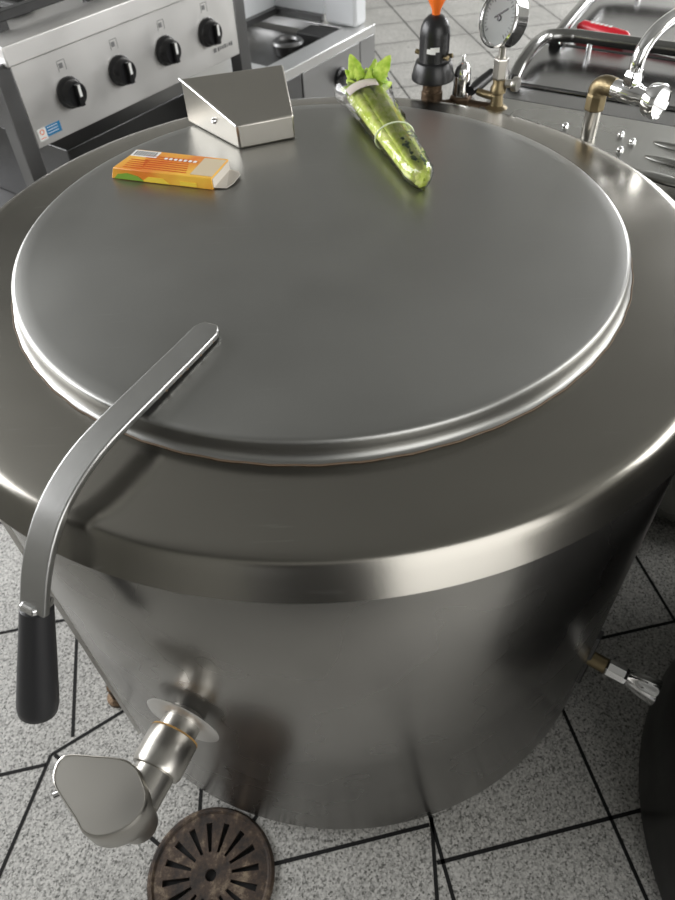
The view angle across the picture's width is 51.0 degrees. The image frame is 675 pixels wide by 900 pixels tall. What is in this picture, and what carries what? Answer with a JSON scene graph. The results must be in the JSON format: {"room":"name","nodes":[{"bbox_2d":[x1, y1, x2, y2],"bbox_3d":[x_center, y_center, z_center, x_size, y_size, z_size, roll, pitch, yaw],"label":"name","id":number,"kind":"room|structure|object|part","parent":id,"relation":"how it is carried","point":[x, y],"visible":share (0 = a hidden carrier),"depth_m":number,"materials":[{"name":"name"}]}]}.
{"room":"commercial kitchen","nodes":[
{"label":"commercial kitchen","id":0,"kind":"room"},
{"bbox_2d":[0,0,674,899],"bbox_3d":[0.016,-0.426,2.239,7.410,0.101,8.063,-10,48,-6],"label":"floor","id":1,"kind":"structure","parent":0,"point":[565,823],"depth_m":1.22,"materials":[{"name":"tile"}]},
{"bbox_2d":[0,0,251,206],"bbox_3d":[-0.769,-0.905,2.061,0.849,0.877,0.758,27,54,25],"label":"gas range","id":2,"kind":"object","parent":1,"relation":"on","point":[78,77],"visible":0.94,"depth_m":1.64,"materials":[{"name":"metal"}]},
{"bbox_3d":[-0.750,-1.009,1.605,0.104,0.035,0.104,-4,47,0],"label":"burner","id":3,"kind":"part","parent":2,"relation":"part of","materials":[{"name":"black metal"}]},
{"bbox_3d":[-0.682,-0.514,1.740,0.040,0.810,0.040,27,54,25],"label":"leg","id":4,"kind":"part","parent":2,"relation":"part of","materials":[{"name":"metal"}]},
{"bbox_2d":[7,0,82,28],"bbox_3d":[-0.827,-1.185,1.809,0.740,0.024,0.690,27,54,25],"label":"cooktop","id":5,"kind":"object","parent":2,"relation":"in","point":[66,14],"depth_m":1.54,"materials":[{"name":"metal"}]},
{"bbox_3d":[-0.587,-0.793,1.576,0.029,0.068,0.068,27,54,25],"label":"knob","id":6,"kind":"part","parent":2,"relation":"part of","materials":[{"name":"black plastic"}]},
{"bbox_2d":[0,82,187,206],"bbox_3d":[-0.777,-0.890,2.093,0.750,0.240,0.680,27,54,25],"label":"door","id":7,"kind":"structure","parent":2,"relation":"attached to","point":[167,105],"depth_m":1.96,"materials":[{"name":"metal"}]},
{"bbox_3d":[-0.499,-0.885,1.655,0.029,0.068,0.068,27,54,25],"label":"knob","id":8,"kind":"part","parent":2,"relation":"part of","materials":[{"name":"black plastic"}]},
{"bbox_3d":[-0.473,-0.941,1.699,0.012,0.174,0.680,27,54,25],"label":"control panel","id":9,"kind":"part","parent":2,"relation":"part of","materials":[{"name":"metal"}]},
{"bbox_3d":[-0.411,-0.977,1.735,0.029,0.068,0.068,27,54,25],"label":"knob","id":10,"kind":"part","parent":2,"relation":"part of","materials":[{"name":"black plastic"}]},
{"bbox_3d":[-0.323,-1.068,1.815,0.029,0.068,0.068,27,54,25],"label":"knob","id":11,"kind":"part","parent":2,"relation":"part of","materials":[{"name":"black plastic"}]},
{"bbox_3d":[-0.261,-0.953,2.121,0.040,0.810,0.040,27,54,25],"label":"leg","id":12,"kind":"part","parent":2,"relation":"part of","materials":[{"name":"metal"}]},
{"bbox_2d":[147,807,274,899],"bbox_3d":[-0.205,0.689,1.147,0.207,0.010,0.207,-4,47,0],"label":"drain cover","id":13,"kind":"object","parent":1,"relation":"on","point":[213,853],"visible":1,"depth_m":1.16,"materials":[{"name":"metal"}]},
{"bbox_2d":[189,14,374,98],"bbox_3d":[-0.293,-1.232,2.543,0.631,0.430,0.695,26,54,25],"label":"stove","id":14,"kind":"object","parent":1,"relation":"on","point":[313,55],"visible":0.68,"depth_m":2.39,"materials":[{"name":"metal"}]},
{"bbox_2d":[244,0,324,27],"bbox_3d":[-0.222,-1.640,2.303,0.228,0.470,0.272,26,54,25],"label":"guard","id":15,"kind":"object","parent":14,"relation":"on","point":[256,11],"visible":0.75,"depth_m":2.51,"materials":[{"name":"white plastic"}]},
{"bbox_3d":[-0.167,-1.365,2.397,0.110,0.041,0.110,-4,47,0],"label":"ring burner","id":16,"kind":"part","parent":14,"relation":"part of","materials":[{"name":"metal"}]},
{"bbox_3d":[-0.194,-0.981,2.327,0.020,0.400,0.270,26,54,25],"label":"panel","id":17,"kind":"part","parent":14,"relation":"part of","materials":[{"name":"metal"}]},
{"bbox_3d":[-0.017,-1.168,2.489,0.020,0.400,0.322,26,54,25],"label":"panel","id":18,"kind":"part","parent":14,"relation":"part of","materials":[{"name":"metal"}]},
{"bbox_3d":[0.022,-1.266,2.407,0.033,0.060,0.060,26,54,25],"label":"knob","id":19,"kind":"part","parent":14,"relation":"part of","materials":[{"name":"black plastic"}]},
{"bbox_2d":[325,0,364,26],"bbox_3d":[0.025,-1.556,2.396,0.130,0.199,0.070,26,54,25],"label":"plastic tub","id":20,"kind":"object","parent":14,"relation":"on","point":[351,13],"visible":1,"depth_m":2.42,"materials":[{"name":"white plastic"}]},
{"bbox_3d":[0.105,-1.298,2.602,0.020,0.400,0.089,26,54,25],"label":"panel","id":21,"kind":"part","parent":14,"relation":"part of","materials":[{"name":"metal"}]},
{"bbox_2d":[0,0,674,847],"bbox_3d":[0.194,-0.130,1.216,1.486,0.986,1.052,-16,48,-11],"label":"kettle","id":22,"kind":"object","parent":1,"relation":"on","point":[340,479],"visible":0.92,"depth_m":0.79,"materials":[{"name":"metal"}]},
{"bbox_2d":[52,698,218,847],"bbox_3d":[-0.246,0.406,0.879,0.198,0.142,0.163,-4,47,0],"label":"tap","id":23,"kind":"object","parent":22,"relation":"on","point":[114,802],"depth_m":0.84,"materials":[{"name":"metal"}]},
{"bbox_2d":[112,150,239,189],"bbox_3d":[-0.234,-0.409,1.031,0.187,0.018,0.063,12,49,14],"label":"carton","id":24,"kind":"object","parent":22,"relation":"on","point":[210,173],"visible":1,"depth_m":1.02,"materials":[{"name":"orange cardboard"}]},
{"bbox_2d":[115,173,143,181],"bbox_3d":[-0.304,-0.397,1.029,0.050,0.010,0.001,12,49,14],"label":"print","id":25,"kind":"object","parent":24,"relation":"on","point":[128,176],"depth_m":1.03,"materials":[{"name":"green"}]},
{"bbox_3d":[-0.284,-0.439,1.051,0.042,0.001,0.019,12,49,14],"label":"barcode panel","id":26,"kind":"part","parent":24,"relation":"part of","materials":[{"name":"white"}]},
{"bbox_2d":[143,177,196,186],"bbox_3d":[-0.242,-0.384,1.014,0.088,0.008,0.001,12,49,14],"label":"print","id":27,"kind":"object","parent":24,"relation":"on","point":[178,181],"depth_m":1.01,"materials":[{"name":"yellow"}]},
{"bbox_3d":[-0.185,-0.405,1.014,0.034,0.001,0.051,12,49,14],"label":"pale panel","id":28,"kind":"part","parent":24,"relation":"part of","materials":[{"name":"beige cardboard"}]},
{"bbox_2d":[178,65,294,147],"bbox_3d":[-0.151,-0.535,1.108,0.169,0.069,0.134,-13,48,-8],"label":"metal box","id":29,"kind":"object","parent":22,"relation":"on","point":[251,107],"visible":1,"depth_m":1.10,"materials":[{"name":"silver metal"}]},
{"bbox_3d":[-0.024,-0.288,0.940,0.799,0.029,0.799,-4,47,0],"label":"lid","id":30,"kind":"part","parent":22,"relation":"part of","materials":[{"name":"metal"}]},
{"bbox_2d":[334,54,433,190],"bbox_3d":[0.065,-0.492,1.051,0.098,0.076,0.329,-8,47,-4],"label":"bunch","id":31,"kind":"object","parent":22,"relation":"on","point":[380,114],"visible":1,"depth_m":1.07,"materials":[{"name":"green plant"}]},
{"bbox_3d":[0.263,-0.674,1.298,0.021,0.030,0.068,34,57,29],"label":"lever","id":32,"kind":"part","parent":22,"relation":"part of","materials":[{"name":"black plastic"}]},
{"bbox_3d":[0.285,-0.674,1.232,0.026,0.054,0.023,-4,47,0],"label":"stem","id":33,"kind":"part","parent":22,"relation":"part of","materials":[{"name":"metal"}]},
{"bbox_3d":[0.308,-0.648,1.254,0.027,0.025,0.025,21,52,21],"label":"cock knob","id":34,"kind":"part","parent":22,"relation":"part of","materials":[{"name":"metal"}]},
{"bbox_3d":[0.582,-0.225,1.409,0.750,0.742,0.185,22,52,21],"label":"casing","id":35,"kind":"part","parent":22,"relation":"part of","materials":[{"name":"metal"}]},
{"bbox_2d":[576,630,662,705],"bbox_3d":[0.461,0.365,1.160,0.122,0.116,0.109,-4,47,0],"label":"tap","id":36,"kind":"object","parent":22,"relation":"on","point":[647,688],"depth_m":1.15,"materials":[{"name":"silver metal"}]},
{"bbox_2d":[609,8,674,119],"bbox_3d":[0.550,-0.620,1.096,0.268,0.136,0.199,-4,47,0],"label":"tap","id":37,"kind":"object","parent":22,"relation":"on","point":[652,101],"depth_m":1.07,"materials":[{"name":"silver metal"}]},
{"bbox_2d":[503,0,674,126],"bbox_3d":[1.044,-0.502,1.629,1.201,0.813,0.866,22,52,21],"label":"pan","id":38,"kind":"object","parent":1,"relation":"on","point":[560,73],"visible":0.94,"depth_m":1.40,"materials":[{"name":"metal"}]},
{"bbox_3d":[1.068,-0.919,1.494,1.206,0.051,0.372,7,48,9],"label":"rail","id":39,"kind":"part","parent":38,"relation":"part of","materials":[{"name":"metal"}]},
{"bbox_3d":[0.907,-0.657,1.261,1.167,0.052,0.196,14,50,16],"label":"rail","id":40,"kind":"part","parent":38,"relation":"part of","materials":[{"name":"metal"}]},
{"bbox_3d":[0.903,-0.574,1.226,1.200,0.026,0.225,22,52,21],"label":"lid","id":41,"kind":"part","parent":38,"relation":"part of","materials":[{"name":"metal"}]},
{"bbox_3d":[1.104,-0.836,1.457,1.200,0.026,0.568,22,52,21],"label":"lid","id":42,"kind":"part","parent":38,"relation":"part of","materials":[{"name":"metal"}]},
{"bbox_2d":[577,20,674,56],"bbox_3d":[0.605,-0.844,1.453,0.027,0.028,0.256,-36,55,-27],"label":"tool","id":43,"kind":"object","parent":38,"relation":"on","point":[585,25],"visible":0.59,"depth_m":1.48,"materials":[{"name":"red plastic"}]},
{"bbox_3d":[0.560,-0.877,1.487,0.027,0.026,0.125,-36,55,-27],"label":"handle","id":44,"kind":"part","parent":43,"relation":"part of","materials":[{"name":"red plastic"}]},
{"bbox_2d":[639,658,674,899],"bbox_3d":[0.953,0.369,0.811,0.984,0.818,0.984,-4,47,0],"label":"kettle","id":45,"kind":"object","parent":1,"relation":"on","point":[657,750],"visible":0.86,"depth_m":1.11,"materials":[{"name":"black metal"}]}
]}

